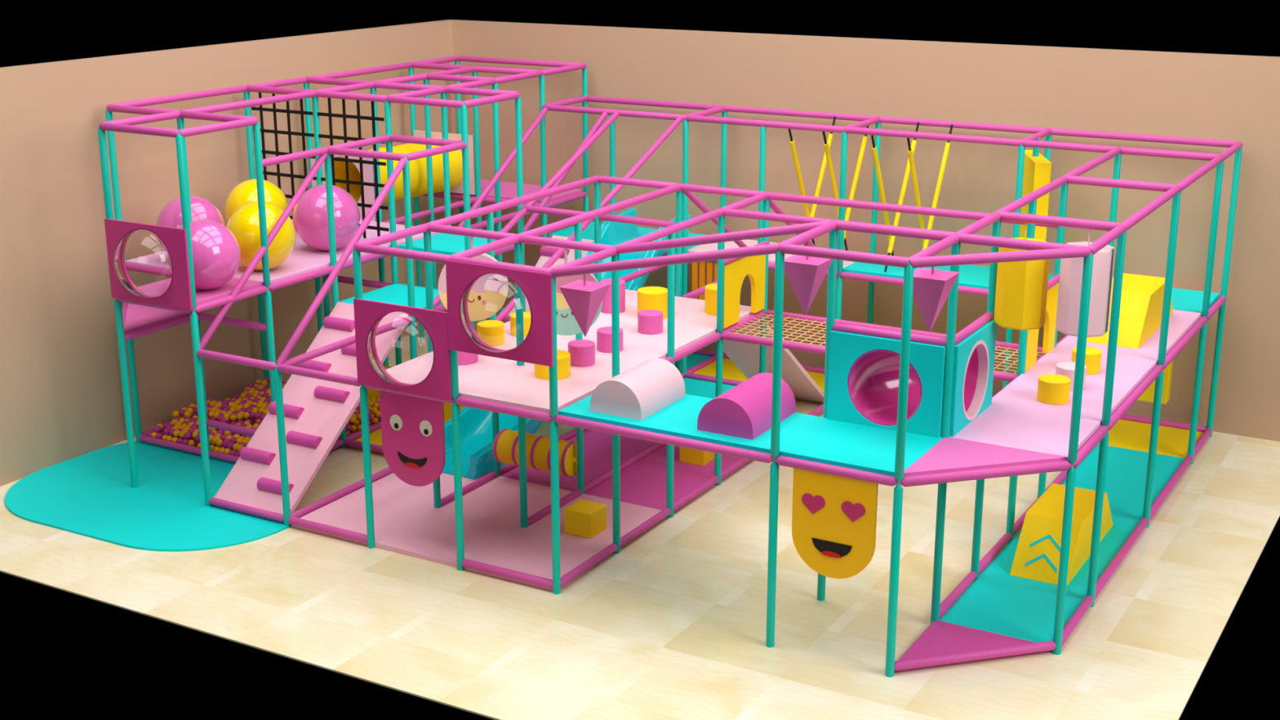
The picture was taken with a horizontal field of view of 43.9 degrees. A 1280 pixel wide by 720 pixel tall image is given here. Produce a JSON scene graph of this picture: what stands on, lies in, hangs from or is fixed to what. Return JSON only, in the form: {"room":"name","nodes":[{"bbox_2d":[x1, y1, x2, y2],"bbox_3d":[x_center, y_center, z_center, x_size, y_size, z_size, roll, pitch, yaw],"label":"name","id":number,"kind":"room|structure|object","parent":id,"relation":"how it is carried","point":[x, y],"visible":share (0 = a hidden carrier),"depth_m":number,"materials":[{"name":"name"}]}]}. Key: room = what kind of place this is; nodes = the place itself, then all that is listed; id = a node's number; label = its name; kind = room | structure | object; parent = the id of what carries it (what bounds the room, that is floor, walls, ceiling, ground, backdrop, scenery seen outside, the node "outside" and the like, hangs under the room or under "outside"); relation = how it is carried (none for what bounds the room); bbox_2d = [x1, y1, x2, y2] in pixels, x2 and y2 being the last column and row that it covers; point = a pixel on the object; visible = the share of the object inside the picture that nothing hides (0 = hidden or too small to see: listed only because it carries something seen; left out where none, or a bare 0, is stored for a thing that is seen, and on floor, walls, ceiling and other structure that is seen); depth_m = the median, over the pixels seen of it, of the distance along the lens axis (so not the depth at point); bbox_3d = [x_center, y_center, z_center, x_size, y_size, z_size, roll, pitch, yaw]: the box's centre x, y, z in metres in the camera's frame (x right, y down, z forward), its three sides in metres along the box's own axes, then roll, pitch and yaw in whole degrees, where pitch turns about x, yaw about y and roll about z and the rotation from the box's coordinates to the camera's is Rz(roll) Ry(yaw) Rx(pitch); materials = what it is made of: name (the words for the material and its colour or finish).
{"room":"indoor playground","nodes":[
{"label":"indoor playground","id":0,"kind":"room"},
{"bbox_2d":[0,20,457,486],"bbox_3d":[-4.875,-1.425,18.100,0.120,4.215,9.230,9,19,28],"label":"wall","id":1,"kind":"structure","parent":0,"point":[61,397],"depth_m":16.90,"materials":[{"name":"beige paint"}]},
{"bbox_2d":[0,319,1279,719],"bbox_3d":[0.068,1.280,15.941,11.270,0.015,9.230,9,19,28],"label":"floor","id":2,"kind":"structure","parent":0,"point":[671,625],"depth_m":13.25,"materials":[{"name":"beige tile"}]},
{"bbox_2d":[4,441,288,551],"bbox_3d":[-4.704,1.336,15.680,3.250,0.022,2.209,9,19,28],"label":"floor mat","id":3,"kind":"object","parent":2,"relation":"on","point":[91,494],"visible":0.84,"depth_m":15.45,"materials":[{"name":"teal plastic"}]},
{"bbox_2d":[213,302,408,514],"bbox_3d":[-3.236,0.451,15.798,0.940,1.581,2.007,9,19,28],"label":"ramp","id":4,"kind":"object","parent":3,"relation":"on","point":[317,411],"visible":0.73,"depth_m":15.63,"materials":[{"name":"pink plastic"}]},
{"bbox_2d":[161,413,381,451],"bbox_3d":[-4.054,0.778,17.549,1.928,0.050,1.928,9,19,28],"label":"floor mat","id":5,"kind":"object","parent":2,"relation":"on","point":[253,420],"visible":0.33,"depth_m":17.47,"materials":[{"name":"pink plastic"}]},
{"bbox_2d":[181,439,188,444],"bbox_3d":[-4.855,0.880,16.957,0.076,0.076,0.076,9,19,28],"label":"ball","id":6,"kind":"object","parent":5,"relation":"on","point":[185,442],"visible":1,"depth_m":16.93,"materials":[{"name":"plastic"}]},
{"bbox_2d":[183,431,191,439],"bbox_3d":[-4.836,0.808,16.983,0.076,0.076,0.076,9,19,28],"label":"ball","id":7,"kind":"object","parent":6,"relation":"on","point":[187,435],"visible":1,"depth_m":16.96,"materials":[{"name":"plastic"}]},
{"bbox_2d":[187,440,195,446],"bbox_3d":[-4.777,0.887,16.926,0.076,0.076,0.076,9,19,28],"label":"ball","id":8,"kind":"object","parent":5,"relation":"on","point":[191,442],"visible":1,"depth_m":16.90,"materials":[{"name":"yellow plastic"}]},
{"bbox_2d":[213,446,219,452],"bbox_3d":[-4.459,0.948,16.742,0.076,0.076,0.076,9,19,28],"label":"ball","id":9,"kind":"object","parent":5,"relation":"on","point":[215,448],"visible":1,"depth_m":16.71,"materials":[{"name":"yellow plastic"}]},
{"bbox_2d":[215,439,222,446],"bbox_3d":[-4.437,0.871,16.756,0.076,0.076,0.076,9,19,28],"label":"ball","id":10,"kind":"object","parent":9,"relation":"on","point":[219,442],"visible":1,"depth_m":16.73,"materials":[{"name":"yellow plastic"}]},
{"bbox_2d":[223,448,231,453],"bbox_3d":[-4.329,0.962,16.668,0.076,0.076,0.076,9,19,28],"label":"ball","id":11,"kind":"object","parent":5,"relation":"on","point":[227,451],"visible":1,"depth_m":16.64,"materials":[{"name":"yellow plastic"}]},
{"bbox_2d":[226,441,234,448],"bbox_3d":[-4.301,0.898,16.695,0.076,0.076,0.076,9,19,28],"label":"ball","id":12,"kind":"object","parent":11,"relation":"on","point":[229,445],"visible":1,"depth_m":16.67,"materials":[{"name":"plastic"}]},
{"bbox_2d":[146,377,380,443],"bbox_3d":[-4.063,0.650,17.536,1.912,0.212,1.938,9,19,28],"label":"balls","id":13,"kind":"object","parent":5,"relation":"on","point":[255,401],"visible":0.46,"depth_m":17.60,"materials":[{"name":"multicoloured plastic"}]},
{"bbox_2d":[173,429,180,436],"bbox_3d":[-4.970,0.786,17.053,0.076,0.076,0.076,9,19,28],"label":"ball","id":14,"kind":"object","parent":13,"relation":"on","point":[176,433],"visible":1,"depth_m":17.02,"materials":[{"name":"yellow plastic"}]},
{"bbox_2d":[370,406,377,413],"bbox_3d":[-2.949,0.558,17.633,0.076,0.076,0.076,9,19,28],"label":"ball","id":15,"kind":"object","parent":13,"relation":"on","point":[374,410],"visible":1,"depth_m":17.60,"materials":[{"name":"yellow plastic"}]},
{"bbox_2d":[348,416,355,422],"bbox_3d":[-3.133,0.650,17.304,0.076,0.076,0.076,9,19,28],"label":"ball","id":16,"kind":"object","parent":5,"relation":"on","point":[353,419],"visible":0.93,"depth_m":17.28,"materials":[{"name":"yellow plastic"}]},
{"bbox_2d":[348,428,383,454],"bbox_3d":[-2.504,0.865,17.251,0.928,0.050,0.928,9,19,28],"label":"floor mat","id":17,"kind":"object","parent":2,"relation":"on","point":[375,437],"visible":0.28,"depth_m":17.18,"materials":[{"name":"yellow plastic"}]},
{"bbox_2d":[291,472,661,591],"bbox_3d":[-1.510,1.504,15.051,2.928,0.050,1.990,9,19,28],"label":"floor mat","id":18,"kind":"object","parent":2,"relation":"on","point":[406,521],"visible":0.62,"depth_m":14.85,"materials":[{"name":"pink plastic"}]},
{"bbox_2d":[442,207,690,479],"bbox_3d":[-0.876,-0.322,17.772,0.860,2.001,4.500,9,19,28],"label":"slide","id":19,"kind":"object","parent":18,"relation":"on","point":[476,424],"visible":0.27,"depth_m":17.04,"materials":[{"name":"plastic"}]},
{"bbox_2d":[564,499,606,538],"bbox_3d":[-0.502,1.466,14.673,0.285,0.235,0.285,9,19,28],"label":"cube","id":20,"kind":"object","parent":18,"relation":"on","point":[584,518],"visible":1,"depth_m":14.58,"materials":[{"name":"yellow plastic"}]},
{"bbox_2d":[501,429,740,510],"bbox_3d":[-0.095,1.095,16.460,1.928,0.050,1.964,9,19,28],"label":"floor mat","id":21,"kind":"object","parent":2,"relation":"on","point":[644,482],"visible":0.41,"depth_m":16.15,"materials":[{"name":"pink plastic"}]},
{"bbox_2d":[679,446,715,466],"bbox_3d":[0.603,0.932,16.529,0.285,0.225,0.285,9,19,28],"label":"cube","id":22,"kind":"object","parent":21,"relation":"on","point":[689,455],"visible":0.38,"depth_m":16.42,"materials":[{"name":"yellow plastic"}]},
{"bbox_2d":[97,55,1242,677],"bbox_3d":[0.163,-0.763,16.389,10.074,3.657,7.074,9,19,28],"label":"frame","id":23,"kind":"object","parent":2,"relation":"on","point":[500,241],"visible":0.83,"depth_m":15.11,"materials":[{"name":"teal paint"}]},
{"bbox_2d":[104,218,193,310],"bbox_3d":[-4.698,-0.871,14.850,1.040,0.765,0.300,9,19,28],"label":"window panel","id":24,"kind":"object","parent":23,"relation":"attached to","point":[178,295],"visible":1,"depth_m":14.93,"materials":[{"name":"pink plastic"}]},
{"bbox_2d":[124,302,189,333],"bbox_3d":[-5.211,-0.435,16.117,0.939,0.060,0.948,9,19,28],"label":"platform","id":25,"kind":"object","parent":23,"relation":"attached to","point":[137,317],"visible":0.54,"depth_m":16.04,"materials":[{"name":"pink plastic"}]},
{"bbox_2d":[137,277,264,304],"bbox_3d":[-4.356,-0.690,15.524,0.928,0.060,0.964,9,19,28],"label":"platform","id":26,"kind":"object","parent":23,"relation":"on","point":[157,288],"visible":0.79,"depth_m":15.40,"materials":[{"name":"pink plastic"}]},
{"bbox_2d":[167,219,240,289],"bbox_3d":[-4.200,-1.015,15.316,0.680,0.680,0.680,9,19,28],"label":"ball","id":27,"kind":"object","parent":26,"relation":"on","point":[216,253],"visible":0.75,"depth_m":15.09,"materials":[{"name":"pink plastic"}]},
{"bbox_2d":[124,219,439,283],"bbox_3d":[-3.815,-1.235,17.400,1.928,0.060,2.964,9,19,28],"label":"platform","id":28,"kind":"object","parent":23,"relation":"attached to","point":[304,259],"visible":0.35,"depth_m":16.65,"materials":[{"name":"pink plastic"}]},
{"bbox_2d":[155,195,224,252],"bbox_3d":[-4.668,-1.364,16.501,0.690,0.690,0.690,9,19,28],"label":"ball","id":29,"kind":"object","parent":28,"relation":"on","point":[171,215],"visible":0.38,"depth_m":16.27,"materials":[{"name":"pink plastic"}]},
{"bbox_2d":[224,178,288,222],"bbox_3d":[-4.209,-1.645,17.465,0.690,0.690,0.690,9,19,28],"label":"ball","id":30,"kind":"object","parent":28,"relation":"on","point":[246,192],"visible":0.47,"depth_m":17.23,"materials":[{"name":"yellow plastic"}]},
{"bbox_2d":[226,201,295,270],"bbox_3d":[-3.849,-1.258,16.115,0.700,0.700,0.700,9,19,28],"label":"ball","id":31,"kind":"object","parent":28,"relation":"on","point":[244,223],"visible":0.63,"depth_m":15.87,"materials":[{"name":"yellow plastic"}]},
{"bbox_2d":[293,184,359,250],"bbox_3d":[-3.357,-1.525,17.017,0.710,0.710,0.710,9,19,28],"label":"ball","id":32,"kind":"object","parent":28,"relation":"on","point":[310,221],"visible":0.81,"depth_m":16.77,"materials":[{"name":"pink plastic"}]},
{"bbox_2d":[310,130,475,221],"bbox_3d":[-3.013,-2.302,19.609,0.930,0.755,2.040,9,19,28],"label":"tube","id":33,"kind":"object","parent":28,"relation":"on","point":[418,167],"visible":0.47,"depth_m":19.49,"materials":[{"name":"yellow plastic"}]},
{"bbox_2d":[251,92,389,238],"bbox_3d":[-3.551,-2.160,17.590,1.880,1.530,0.020,9,19,28],"label":"net","id":34,"kind":"object","parent":23,"relation":"hanging from","point":[344,116],"visible":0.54,"depth_m":17.45,"materials":[{"name":"black fabric"}]},
{"bbox_2d":[338,283,443,308],"bbox_3d":[-2.510,-0.635,16.803,0.928,0.060,0.954,9,19,28],"label":"platform","id":35,"kind":"object","parent":23,"relation":"attached to","point":[396,293],"visible":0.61,"depth_m":16.85,"materials":[{"name":"teal plastic"}]},
{"bbox_2d":[353,298,452,399],"bbox_3d":[-2.109,-0.064,13.542,1.005,0.765,0.300,9,19,28],"label":"window panel","id":36,"kind":"object","parent":23,"relation":"attached to","point":[368,314],"visible":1,"depth_m":13.65,"materials":[{"name":"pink plastic"}]},
{"bbox_2d":[379,390,445,486],"bbox_3d":[-1.987,0.698,13.886,0.670,0.850,0.045,9,19,28],"label":"panel","id":37,"kind":"object","parent":23,"relation":"attached to","point":[413,428],"visible":1,"depth_m":13.87,"materials":[{"name":"pink plastic"}]},
{"bbox_2d":[367,364,464,422],"bbox_3d":[-2.490,0.399,17.779,1.490,0.550,0.080,9,19,28],"label":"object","id":38,"kind":"object","parent":23,"relation":"attached to","point":[371,393],"visible":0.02,"depth_m":17.60,"materials":[{"name":"plastic"}]},
{"bbox_2d":[398,232,487,255],"bbox_3d":[-2.007,-1.274,17.533,0.928,0.060,0.928,9,19,28],"label":"platform","id":39,"kind":"object","parent":23,"relation":"attached to","point":[441,243],"visible":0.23,"depth_m":17.44,"materials":[{"name":"teal plastic"}]},
{"bbox_2d":[438,236,508,320],"bbox_3d":[-1.513,-0.755,14.386,0.630,0.810,0.107,-1,16,-3],"label":"disc","id":40,"kind":"object","parent":23,"relation":"hanging from","point":[487,295],"visible":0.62,"depth_m":14.38,"materials":[{"name":"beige plastic"}]},
{"bbox_2d":[445,260,553,366],"bbox_3d":[-1.223,-0.355,12.930,1.033,0.765,0.300,9,19,28],"label":"window panel","id":41,"kind":"object","parent":23,"relation":"attached to","point":[537,348],"visible":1,"depth_m":13.01,"materials":[{"name":"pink plastic"}]},
{"bbox_2d":[441,179,582,203],"bbox_3d":[-1.819,-2.209,20.749,1.928,0.060,0.928,9,19,28],"label":"platform","id":42,"kind":"object","parent":23,"relation":"attached to","point":[508,189],"visible":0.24,"depth_m":20.56,"materials":[{"name":"pink plastic"}]},
{"bbox_2d":[493,428,577,476],"bbox_3d":[-1.016,0.918,15.780,0.970,0.344,0.344,9,19,28],"label":"foam roller","id":43,"kind":"object","parent":23,"relation":"attached to","point":[505,445],"visible":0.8,"depth_m":15.63,"materials":[{"name":"yellow plastic"}]},
{"bbox_2d":[501,235,594,323],"bbox_3d":[-1.261,-0.519,19.138,0.745,1.581,2.007,9,19,28],"label":"ramp","id":44,"kind":"object","parent":23,"relation":"attached to","point":[546,252],"visible":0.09,"depth_m":19.61,"materials":[{"name":"pink plastic"}]},
{"bbox_2d":[385,289,754,413],"bbox_3d":[-0.582,-0.170,15.205,1.928,0.060,3.928,9,19,28],"label":"platform","id":45,"kind":"object","parent":23,"relation":"attached to","point":[493,380],"visible":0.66,"depth_m":14.32,"materials":[{"name":"pink plastic"}]},
{"bbox_2d":[457,351,478,365],"bbox_3d":[-1.627,-0.094,14.458,0.300,0.210,0.300,9,19,28],"label":"round stool","id":46,"kind":"object","parent":45,"relation":"on","point":[464,358],"visible":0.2,"depth_m":14.34,"materials":[{"name":"pink plastic"}]},
{"bbox_2d":[476,320,504,346],"bbox_3d":[-1.413,-0.256,15.052,0.256,0.190,0.256,9,19,28],"label":"round stool","id":47,"kind":"object","parent":45,"relation":"on","point":[491,332],"visible":0.84,"depth_m":14.96,"materials":[{"name":"yellow plastic"}]},
{"bbox_2d":[510,311,530,337],"bbox_3d":[-1.135,-0.346,15.364,0.240,0.190,0.240,9,19,28],"label":"round stool","id":48,"kind":"object","parent":45,"relation":"on","point":[526,315],"visible":0.45,"depth_m":15.27,"materials":[{"name":"yellow plastic"}]},
{"bbox_2d":[534,349,570,379],"bbox_3d":[-0.774,0.039,14.037,0.320,0.190,0.320,9,19,28],"label":"round stool","id":49,"kind":"object","parent":45,"relation":"on","point":[541,371],"visible":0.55,"depth_m":13.93,"materials":[{"name":"yellow plastic"}]},
{"bbox_2d":[568,339,595,366],"bbox_3d":[-0.529,-0.063,14.389,0.246,0.190,0.246,9,19,28],"label":"round stool","id":50,"kind":"object","parent":45,"relation":"on","point":[582,352],"visible":0.91,"depth_m":14.29,"materials":[{"name":"pink plastic"}]},
{"bbox_2d":[596,326,622,352],"bbox_3d":[-0.280,-0.190,14.827,0.246,0.190,0.246,9,19,28],"label":"round stool","id":51,"kind":"object","parent":45,"relation":"on","point":[603,334],"visible":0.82,"depth_m":14.74,"materials":[{"name":"pink plastic"}]},
{"bbox_2d":[600,278,625,313],"bbox_3d":[-0.279,-0.653,16.204,0.256,0.310,0.256,9,19,28],"label":"round stool","id":52,"kind":"object","parent":45,"relation":"on","point":[606,301],"visible":0.62,"depth_m":16.12,"materials":[{"name":"pink plastic"}]},
{"bbox_2d":[637,309,662,334],"bbox_3d":[0.101,-0.371,15.447,0.246,0.190,0.246,9,19,28],"label":"round stool","id":53,"kind":"object","parent":45,"relation":"on","point":[650,322],"visible":1,"depth_m":15.35,"materials":[{"name":"pink plastic"}]},
{"bbox_2d":[637,286,667,318],"bbox_3d":[0.130,-0.575,16.007,0.314,0.270,0.314,9,19,28],"label":"round stool","id":54,"kind":"object","parent":45,"relation":"on","point":[655,298],"visible":0.73,"depth_m":15.88,"materials":[{"name":"yellow plastic"}]},
{"bbox_2d":[704,283,716,315],"bbox_3d":[0.801,-0.616,16.147,0.286,0.270,0.286,9,19,28],"label":"round stool","id":55,"kind":"object","parent":45,"relation":"on","point":[710,290],"visible":0.38,"depth_m":16.05,"materials":[{"name":"yellow plastic"}]},
{"bbox_2d":[547,248,602,335],"bbox_3d":[-0.645,-0.616,13.908,0.630,0.810,0.110,-1,16,-3],"label":"disc","id":56,"kind":"object","parent":23,"relation":"hanging from","point":[566,323],"visible":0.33,"depth_m":13.91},
{"bbox_2d":[556,303,602,335],"bbox_3d":[-0.642,-0.351,13.933,0.623,0.283,0.004,-1,16,-3],"label":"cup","id":57,"kind":"object","parent":56,"relation":"on","point":[566,324],"depth_m":13.94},
{"bbox_2d":[559,274,609,337],"bbox_3d":[-0.459,-0.503,13.235,0.309,0.650,0.309,9,19,28],"label":"pyramid","id":58,"kind":"object","parent":23,"relation":"hanging from","point":[584,298],"visible":0.93,"depth_m":13.18,"materials":[{"name":"pink plastic"}]},
{"bbox_2d":[548,222,705,251],"bbox_3d":[-0.068,-1.535,19.901,1.964,0.060,0.928,9,19,28],"label":"platform","id":59,"kind":"object","parent":23,"relation":"attached to","point":[588,233],"visible":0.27,"depth_m":20.01,"materials":[{"name":"teal plastic"}]},
{"bbox_2d":[691,261,717,300],"bbox_3d":[0.831,-0.852,18.964,0.470,0.690,0.020,9,19,28],"label":"curtain","id":60,"kind":"object","parent":23,"relation":"hanging from","point":[702,264],"visible":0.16,"depth_m":18.96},
{"bbox_2d":[723,240,769,328],"bbox_3d":[1.051,-0.762,15.872,0.075,0.705,1.020,9,19,28],"label":"arch panel","id":61,"kind":"object","parent":23,"relation":"on","point":[735,269],"visible":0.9,"depth_m":15.76,"materials":[{"name":"yellow plastic"}]},
{"bbox_2d":[558,394,943,476],"bbox_3d":[0.851,0.541,12.758,2.980,0.060,0.928,9,19,28],"label":"platform","id":62,"kind":"object","parent":23,"relation":"attached to","point":[814,438],"visible":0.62,"depth_m":12.43,"materials":[{"name":"teal plastic"}]},
{"bbox_2d":[590,358,684,420],"bbox_3d":[-0.014,0.220,13.223,0.485,0.298,0.750,9,19,28],"label":"hump","id":63,"kind":"object","parent":62,"relation":"on","point":[644,389],"visible":1,"depth_m":12.99,"materials":[{"name":"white plastic"}]},
{"bbox_2d":[697,373,795,439],"bbox_3d":[0.864,0.348,12.778,0.490,0.300,0.800,9,19,28],"label":"hump","id":64,"kind":"object","parent":62,"relation":"on","point":[744,411],"visible":0.86,"depth_m":12.51,"materials":[{"name":"pink plastic"}]},
{"bbox_2d":[687,239,853,267],"bbox_3d":[1.653,-1.260,18.956,2.000,0.060,0.928,9,19,28],"label":"platform","id":65,"kind":"object","parent":23,"relation":"attached to","point":[728,245],"visible":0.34,"depth_m":19.17,"materials":[{"name":"pink plastic"}]},
{"bbox_2d":[788,128,815,245],"bbox_3d":[1.891,-2.003,18.544,0.054,1.588,0.872,9,19,28],"label":"rope","id":66,"kind":"object","parent":23,"relation":"hanging from","point":[792,142],"visible":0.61,"depth_m":18.37,"materials":[{"name":"yellow fabric"}]},
{"bbox_2d":[784,240,832,315],"bbox_3d":[1.277,-0.642,12.161,0.309,0.626,0.309,9,19,28],"label":"pyramid","id":67,"kind":"object","parent":23,"relation":"hanging from","point":[806,275],"visible":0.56,"depth_m":12.09,"materials":[{"name":"pink plastic"}]},
{"bbox_2d":[804,115,835,245],"bbox_3d":[2.083,-2.001,18.538,0.054,1.588,0.872,9,19,28],"label":"rope","id":68,"kind":"object","parent":23,"relation":"hanging from","point":[830,135],"visible":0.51,"depth_m":18.54,"materials":[{"name":"yellow fabric"}]},
{"bbox_2d":[791,467,878,578],"bbox_3d":[1.459,1.248,11.993,0.670,0.850,0.045,9,19,28],"label":"panel","id":69,"kind":"object","parent":23,"relation":"hanging from","point":[834,517],"visible":1,"depth_m":11.97,"materials":[{"name":"yellow plastic"}]},
{"bbox_2d":[822,131,848,250],"bbox_3d":[2.255,-1.945,18.344,0.054,1.588,0.872,9,19,28],"label":"rope","id":70,"kind":"object","parent":23,"relation":"hanging from","point":[825,144],"visible":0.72,"depth_m":18.16,"materials":[{"name":"yellow fabric"}]},
{"bbox_2d":[836,118,869,263],"bbox_3d":[2.456,-1.942,18.333,0.054,1.588,0.872,9,19,28],"label":"rope","id":71,"kind":"object","parent":23,"relation":"hanging from","point":[864,138],"visible":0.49,"depth_m":18.34,"materials":[{"name":"yellow fabric"}]},
{"bbox_2d":[871,135,893,255],"bbox_3d":[2.759,-1.864,18.067,0.054,1.588,0.872,9,19,28],"label":"rope","id":72,"kind":"object","parent":23,"relation":"hanging from","point":[874,150],"visible":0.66,"depth_m":17.91,"materials":[{"name":"yellow fabric"}]},
{"bbox_2d":[727,314,1044,374],"bbox_3d":[2.333,-0.162,15.270,2.960,0.018,0.960,9,19,28],"label":"bridge","id":73,"kind":"object","parent":23,"relation":"attached to","point":[766,315],"visible":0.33,"depth_m":15.61,"materials":[{"name":"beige fabric"}]},
{"bbox_2d":[884,122,919,271],"bbox_3d":[2.977,-1.859,18.047,0.054,1.588,0.872,9,19,28],"label":"rope","id":74,"kind":"object","parent":23,"relation":"hanging from","point":[891,242],"visible":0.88,"depth_m":18.03,"materials":[{"name":"yellow fabric"}]},
{"bbox_2d":[826,318,996,437],"bbox_3d":[2.224,0.075,12.956,1.044,0.745,1.040,9,19,28],"label":"tunnel","id":75,"kind":"object","parent":23,"relation":"on","point":[864,371],"visible":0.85,"depth_m":12.72,"materials":[{"name":"teal plastic"}]},
{"bbox_2d":[906,137,924,246],"bbox_3d":[3.123,-1.806,17.867,0.054,1.588,0.872,9,19,28],"label":"rope","id":76,"kind":"object","parent":23,"relation":"hanging from","point":[910,153],"visible":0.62,"depth_m":17.69,"materials":[{"name":"yellow fabric"}]},
{"bbox_2d":[912,255,959,333],"bbox_3d":[2.145,-0.503,11.684,0.309,0.626,0.309,9,19,28],"label":"pyramid","id":77,"kind":"object","parent":23,"relation":"hanging from","point":[932,287],"visible":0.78,"depth_m":11.62,"materials":[{"name":"pink plastic"}]},
{"bbox_2d":[922,124,952,249],"bbox_3d":[3.324,-1.803,17.856,0.054,1.588,0.872,9,19,28],"label":"rope","id":78,"kind":"object","parent":23,"relation":"hanging from","point":[944,157],"visible":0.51,"depth_m":17.86,"materials":[{"name":"yellow fabric"}]},
{"bbox_2d":[903,437,1066,476],"bbox_3d":[2.571,0.809,11.836,0.958,0.060,0.958,9,19,28],"label":"triangular platform","id":79,"kind":"object","parent":23,"relation":"attached to","point":[949,455],"visible":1,"depth_m":11.98,"materials":[{"name":"pink plastic"}]},
{"bbox_2d":[994,222,1049,330],"bbox_3d":[3.098,-0.714,12.854,0.379,0.876,0.379,9,19,28],"label":"bag","id":80,"kind":"object","parent":23,"relation":"hanging from","point":[1021,286],"visible":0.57,"depth_m":12.75,"materials":[{"name":"yellow plastic"}]},
{"bbox_2d":[842,262,1219,315],"bbox_3d":[4.241,-0.847,17.534,3.964,0.060,0.928,9,19,28],"label":"platform","id":81,"kind":"object","parent":23,"relation":"attached to","point":[971,276],"visible":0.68,"depth_m":17.69,"materials":[{"name":"teal plastic"}]},
{"bbox_2d":[1019,137,1051,241],"bbox_3d":[4.265,-1.648,17.286,0.170,1.556,0.899,1,16,3],"label":"bag","id":82,"kind":"object","parent":23,"relation":"hanging from","point":[1037,168],"depth_m":16.89,"materials":[{"name":"yellow plastic"}]},
{"bbox_2d":[1025,274,1059,371],"bbox_3d":[3.655,-0.346,14.441,0.075,0.705,1.020,9,19,28],"label":"wall panel","id":83,"kind":"object","parent":23,"relation":"attached to","point":[1049,333],"visible":0.59,"depth_m":14.58,"materials":[{"name":"yellow plastic"}]},
{"bbox_2d":[949,309,1201,460],"bbox_3d":[4.053,0.088,14.318,0.964,0.060,5.000,9,19,28],"label":"platform floor","id":84,"kind":"structure","parent":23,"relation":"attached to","point":[1015,418],"depth_m":13.28,"materials":[{"name":"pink plastic"}]},
{"bbox_2d":[1036,373,1071,404],"bbox_3d":[3.471,0.245,13.330,0.264,0.190,0.264,9,19,28],"label":"round stool","id":85,"kind":"object","parent":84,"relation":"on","point":[1052,388],"visible":1,"depth_m":13.24,"materials":[{"name":"yellow plastic"}]},
{"bbox_2d":[1055,361,1086,391],"bbox_3d":[3.712,0.138,13.696,0.254,0.190,0.254,9,19,28],"label":"round stool","id":86,"kind":"object","parent":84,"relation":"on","point":[1067,369],"visible":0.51,"depth_m":13.61,"materials":[{"name":"pink plastic"}]},
{"bbox_2d":[1071,346,1102,374],"bbox_3d":[3.977,0.004,14.159,0.254,0.190,0.254,9,19,28],"label":"round stool","id":87,"kind":"object","parent":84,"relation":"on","point":[1093,355],"visible":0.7,"depth_m":14.06,"materials":[{"name":"yellow plastic"}]},
{"bbox_2d":[1086,273,1173,348],"bbox_3d":[4.824,-0.534,15.561,0.495,0.440,1.536,9,19,28],"label":"wedge","id":88,"kind":"object","parent":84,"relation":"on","point":[1142,295],"visible":0.54,"depth_m":15.09,"materials":[{"name":"yellow plastic"}]},
{"bbox_2d":[1055,229,1115,337],"bbox_3d":[3.541,-0.648,12.610,0.379,0.866,0.379,9,19,28],"label":"bag","id":89,"kind":"object","parent":23,"relation":"hanging from","point":[1071,268],"visible":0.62,"depth_m":12.51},
{"bbox_2d":[1137,360,1173,404],"bbox_3d":[5.320,-0.034,16.635,0.480,0.920,0.180,9,19,28],"label":"block","id":90,"kind":"object","parent":23,"relation":"hanging from","point":[1148,395],"visible":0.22,"depth_m":16.59,"materials":[{"name":"yellow plastic"}]},
{"bbox_3d":[-4.437,0.706,17.342,0.076,0.076,0.076,9,19,28],"label":"ball","id":91,"kind":"object","parent":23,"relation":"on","visible":0},
{"bbox_2d":[229,413,236,421],"bbox_3d":[-4.449,0.630,17.366,0.076,0.076,0.076,9,19,28],"label":"ball","id":92,"kind":"object","parent":91,"relation":"on","point":[233,417],"visible":1,"depth_m":17.34,"materials":[{"name":"yellow plastic"}]},
{"bbox_2d":[674,353,711,369],"bbox_3d":[-0.068,-0.032,20.338,1.964,0.050,0.928,9,19,28],"label":"floor mat","id":93,"kind":"object","parent":2,"relation":"on","point":[693,359],"visible":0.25,"depth_m":20.15,"materials":[{"name":"teal plastic"}]},
{"bbox_2d":[683,377,734,398],"bbox_3d":[0.474,0.536,18.381,0.928,0.050,1.928,9,19,28],"label":"floor mat","id":94,"kind":"object","parent":2,"relation":"on","point":[704,388],"visible":0.23,"depth_m":18.98,"materials":[{"name":"teal plastic"}]},
{"bbox_2d":[715,318,823,403],"bbox_3d":[1.329,-0.053,17.669,0.880,1.537,2.007,9,19,28],"label":"ramp","id":95,"kind":"object","parent":2,"relation":"on","point":[745,356],"visible":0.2,"depth_m":17.84,"materials":[{"name":"pink plastic"}]},
{"bbox_2d":[693,358,1203,457],"bbox_3d":[3.364,0.521,18.432,5.964,0.050,0.964,9,19,28],"label":"floor mat","id":96,"kind":"object","parent":2,"relation":"on","point":[1127,434],"visible":0.3,"depth_m":17.36,"materials":[{"name":"yellow plastic"}]},
{"bbox_2d":[893,620,1051,672],"bbox_3d":[2.571,2.312,12.273,0.958,0.050,0.958,9,19,28],"label":"floor mat","id":97,"kind":"object","parent":2,"relation":"on","point":[940,637],"visible":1,"depth_m":12.50,"materials":[{"name":"pink plastic"}]},
{"bbox_2d":[939,444,1185,651],"bbox_3d":[4.069,1.593,14.746,0.928,0.050,5.000,9,19,28],"label":"floor mat","id":98,"kind":"object","parent":2,"relation":"on","point":[998,602],"visible":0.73,"depth_m":13.70,"materials":[{"name":"teal plastic"}]},
{"bbox_2d":[1009,483,1113,585],"bbox_3d":[3.808,1.484,14.225,0.495,0.450,1.601,9,19,28],"label":"wedge","id":99,"kind":"object","parent":98,"relation":"on","point":[1037,553],"visible":0.88,"depth_m":13.80,"materials":[{"name":"yellow plastic"}]},
{"bbox_2d":[445,19,1279,441],"bbox_3d":[2.338,-1.777,19.309,11.390,4.215,0.120,9,19,28],"label":"wall","id":100,"kind":"structure","parent":0,"point":[1200,95],"depth_m":18.44,"materials":[{"name":"beige paint"}]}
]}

